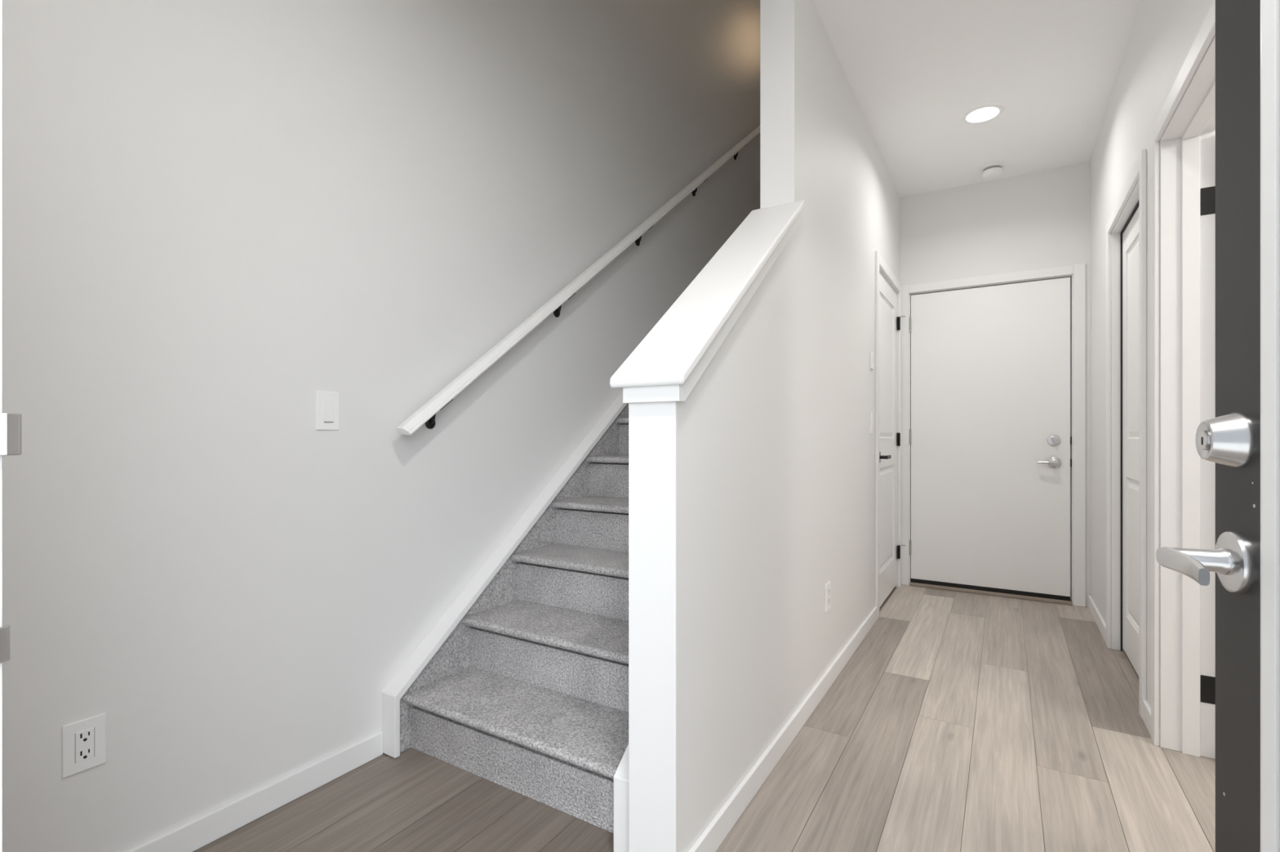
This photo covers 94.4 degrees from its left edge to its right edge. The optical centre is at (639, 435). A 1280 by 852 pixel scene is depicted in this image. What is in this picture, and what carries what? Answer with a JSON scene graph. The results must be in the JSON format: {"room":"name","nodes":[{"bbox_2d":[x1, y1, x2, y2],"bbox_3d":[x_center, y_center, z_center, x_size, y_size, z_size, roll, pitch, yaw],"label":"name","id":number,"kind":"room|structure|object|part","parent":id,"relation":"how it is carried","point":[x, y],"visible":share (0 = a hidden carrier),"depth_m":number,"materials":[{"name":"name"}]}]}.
{"room":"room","nodes":[
{"label":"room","id":0,"kind":"room"},
{"bbox_2d":[2,0,759,851],"bbox_3d":[0.063,-1.685,3.579,0.120,5.480,6.240,0,0,32],"label":"wall","id":1,"kind":"structure","parent":0,"point":[219,216],"depth_m":1.71,"materials":[{"name":"paint"}]},
{"bbox_2d":[62,713,106,778],"bbox_3d":[-1.247,0.695,1.331,0.006,0.115,0.074,0,0,32],"label":"wall outlet","id":2,"kind":"object","parent":1,"relation":"attached to","point":[83,741],"visible":1,"depth_m":1.33,"materials":[{"name":"white plastic"}]},
{"bbox_2d":[75,728,93,763],"bbox_3d":[-1.245,0.695,1.329,0.002,0.067,0.032,0,0,32],"label":"receptacle","id":3,"kind":"object","parent":2,"relation":"attached to","point":[84,736],"depth_m":1.33,"materials":[{"name":"white plastic"}]},
{"bbox_2d":[126,731,382,851],"bbox_3d":[-1.145,1.017,1.491,0.013,0.076,1.108,0,0,32],"label":"baseboard","id":4,"kind":"structure","parent":1,"relation":"attached to","point":[206,829],"depth_m":1.64,"materials":[{"name":"paint"}]},
{"bbox_2d":[315,391,339,430],"bbox_3d":[-0.952,-0.076,1.809,0.007,0.117,0.072,0,0,32],"label":"dimmer switch","id":5,"kind":"object","parent":1,"relation":"attached to","point":[327,403],"visible":1,"depth_m":1.80,"materials":[{"name":"white plastic"}]},
{"bbox_2d":[395,125,759,435],"bbox_3d":[0.182,-1.397,3.556,0.104,2.790,3.755,0,0,32],"label":"handrail","id":6,"kind":"object","parent":1,"relation":"attached to","point":[426,414],"visible":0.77,"depth_m":2.54,"materials":[{"name":"paint"}]},
{"bbox_2d":[193,585,1215,851],"bbox_3d":[1.775,1.056,1.643,4.900,0.002,4.759,0,0,32],"label":"floor","id":7,"kind":"structure","parent":0,"point":[960,722],"depth_m":1.85,"materials":[{"name":"brown wood"}]},
{"bbox_2d":[382,391,628,851],"bbox_3d":[0.584,-0.505,3.355,1.000,3.120,3.878,0,0,32],"label":"staircase","id":8,"kind":"structure","parent":7,"relation":"on","point":[466,699],"depth_m":2.03,"materials":[{"name":"grey carpet"}]},
{"bbox_3d":[0.978,-0.506,3.109,0.070,3.117,3.872,0,0,32],"label":"edge trim","id":9,"kind":"part","parent":8,"relation":"part of","materials":[{"name":"paint"}]},
{"bbox_2d":[609,0,900,851],"bbox_3d":[1.333,-1.685,3.497,0.196,5.480,5.047,0,0,32],"label":"wall","id":10,"kind":"structure","parent":0,"point":[708,391],"depth_m":1.85,"materials":[{"name":"paint"}]},
{"bbox_3d":[0.262,-0.439,1.743,0.150,0.725,0.910,0,0,32],"label":"cap molding","id":11,"kind":"part","parent":10,"relation":"part of","materials":[{"name":"paint"}]},
{"bbox_2d":[688,606,877,851],"bbox_3d":[0.718,1.017,2.365,0.013,0.076,2.423,0,0,32],"label":"baseboard","id":12,"kind":"structure","parent":10,"relation":"attached to","point":[719,828],"depth_m":1.87,"materials":[{"name":"paint"}]},
{"bbox_2d":[825,581,831,612],"bbox_3d":[0.791,0.675,2.490,0.006,0.115,0.074,0,0,32],"label":"wall outlet","id":13,"kind":"object","parent":10,"relation":"attached to","point":[828,586],"visible":1,"depth_m":2.48,"materials":[{"name":"white plastic"}]},
{"bbox_2d":[827,587,830,604],"bbox_3d":[0.793,0.675,2.489,0.002,0.067,0.032,0,0,32],"label":"receptacle","id":14,"kind":"object","parent":13,"relation":"attached to","point":[828,588],"depth_m":2.49,"materials":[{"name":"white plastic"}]},
{"bbox_2d":[869,412,872,433],"bbox_3d":[1.286,-0.070,3.292,0.008,0.117,0.072,0,0,32],"label":"wall switch","id":15,"kind":"object","parent":10,"relation":"attached to","point":[870,413],"visible":1,"depth_m":3.27,"materials":[{"name":"white plastic"}]},
{"bbox_2d":[870,351,873,369],"bbox_3d":[1.293,-0.421,3.302,0.010,0.100,0.075,0,0,32],"label":"thermostat","id":16,"kind":"object","parent":10,"relation":"attached to","point":[871,352],"visible":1,"depth_m":3.28,"materials":[{"name":"white plastic"}]},
{"bbox_2d":[875,250,905,619],"bbox_3d":[1.557,-0.004,3.811,0.174,2.118,0.917,0,0,32],"label":"door","id":17,"kind":"structure","parent":10,"relation":"in","point":[888,316],"depth_m":3.80,"materials":[{"name":"paint"}]},
{"bbox_3d":[1.465,0.127,3.540,0.047,0.020,0.125,0,0,32],"label":"handle","id":18,"kind":"part","parent":17,"relation":"part of","materials":[{"name":"silver metal"}]},
{"bbox_2d":[813,0,1140,197],"bbox_3d":[1.752,-1.833,1.665,4.763,0.280,4.444,0,0,32],"label":"ceiling","id":19,"kind":"structure","parent":0,"point":[913,68],"depth_m":2.77,"materials":[{"name":"paint"}]},
{"bbox_2d":[961,103,1004,124],"bbox_3d":[1.802,-1.690,3.118,0.196,0.006,0.196,0,0,32],"label":"recessed light","id":20,"kind":"object","parent":19,"relation":"in","point":[984,113],"visible":1,"depth_m":3.11,"materials":[{"name":"white plastic"}]},
{"bbox_2d":[966,106,999,122],"bbox_3d":[1.802,-1.690,3.118,0.151,0.002,0.151,0,0,32],"label":"diffuser","id":21,"kind":"object","parent":20,"relation":"attached to","point":[977,114],"depth_m":3.12,"materials":[{"name":"white plastic"}]},
{"bbox_2d":[980,161,1004,178],"bbox_3d":[2.213,-1.664,3.722,0.128,0.057,0.128,0,0,32],"label":"smoke detector","id":22,"kind":"object","parent":19,"relation":"attached to","point":[992,170],"visible":1,"depth_m":3.69,"materials":[{"name":"white plastic"}]},
{"bbox_2d":[900,160,1090,607],"bbox_3d":[2.396,-0.319,3.961,1.198,2.748,0.140,0,0,32],"label":"wall","id":23,"kind":"structure","parent":0,"point":[1038,220],"depth_m":3.88,"materials":[{"name":"paint"}]},
{"bbox_2d":[901,263,1085,607],"bbox_3d":[2.320,-0.004,3.970,1.058,2.117,0.203,0,0,32],"label":"door","id":24,"kind":"structure","parent":23,"relation":"in","point":[993,366],"depth_m":3.91,"materials":[{"name":"paint"}]},
{"bbox_3d":[2.558,0.169,3.721,0.105,0.023,0.028,0,0,32],"label":"handle","id":25,"kind":"part","parent":24,"relation":"part of","materials":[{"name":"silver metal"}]},
{"bbox_2d":[1090,0,1213,707],"bbox_3d":[1.655,-0.319,1.725,0.115,2.748,4.444,0,0,32],"label":"wall","id":26,"kind":"structure","parent":0,"point":[1162,33],"depth_m":2.59,"materials":[{"name":"paint"}]},
{"bbox_2d":[1088,595,1151,736],"bbox_3d":[1.599,1.017,1.757,0.013,0.076,4.409,0,0,32],"label":"baseboard","id":27,"kind":"structure","parent":26,"relation":"attached to","point":[1098,619],"depth_m":3.08,"materials":[{"name":"paint"}]},
{"bbox_2d":[1106,149,1146,719],"bbox_3d":[2.159,-0.004,2.558,0.130,2.118,0.919,0,0,32],"label":"door","id":28,"kind":"structure","parent":26,"relation":"in","point":[1126,225],"depth_m":2.80,"materials":[{"name":"paint"}]},
{"bbox_3d":[0.589,-0.319,-0.319,4.863,2.748,0.155,0,0,32],"label":"wall","id":29,"kind":"structure","parent":0,"visible":0},
{"bbox_2d":[0,0,22,851],"bbox_3d":[-0.075,-0.020,0.095,1.108,2.150,0.164,0,0,32],"label":"door frame","id":30,"kind":"structure","parent":29,"relation":"attached to","point":[11,424],"depth_m":0.40,"materials":[{"name":"paint"}]},
{"bbox_3d":[-0.440,0.140,0.376,0.005,0.046,0.058,0,0,32],"label":"strike plate","id":31,"kind":"part","parent":30,"relation":"part of","materials":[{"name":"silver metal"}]},
{"bbox_3d":[-0.439,-0.001,0.378,0.005,0.054,0.064,0,0,32],"label":"strike plate","id":32,"kind":"part","parent":30,"relation":"part of","materials":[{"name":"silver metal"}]},
{"bbox_2d":[1155,0,1279,851],"bbox_3d":[0.513,0.026,0.325,0.115,2.033,0.906,0,0,24],"label":"door","id":33,"kind":"structure","parent":29,"relation":"in","point":[1242,440],"depth_m":0.66,"materials":[{"name":"grey paint"}]},
{"bbox_3d":[0.611,0.145,0.664,0.016,0.025,0.114,0,0,24],"label":"handle","id":34,"kind":"part","parent":33,"relation":"part of","materials":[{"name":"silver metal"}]},
{"bbox_3d":[0.514,0.015,0.311,0.013,1.710,0.690,0,0,24],"label":"lite frame","id":35,"kind":"part","parent":33,"relation":"part of","materials":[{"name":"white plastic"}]},
{"bbox_3d":[2.318,-0.319,0.272,2.538,2.748,2.665,0,0,32],"label":"wall","id":36,"kind":"structure","parent":0,"visible":0},
{"bbox_2d":[1151,0,1215,759],"bbox_3d":[1.938,-0.004,1.402,0.966,2.118,0.959,0,0,32],"label":"door","id":37,"kind":"structure","parent":36,"relation":"in","point":[1183,134],"depth_m":1.96,"materials":[{"name":"paint"}]}
]}

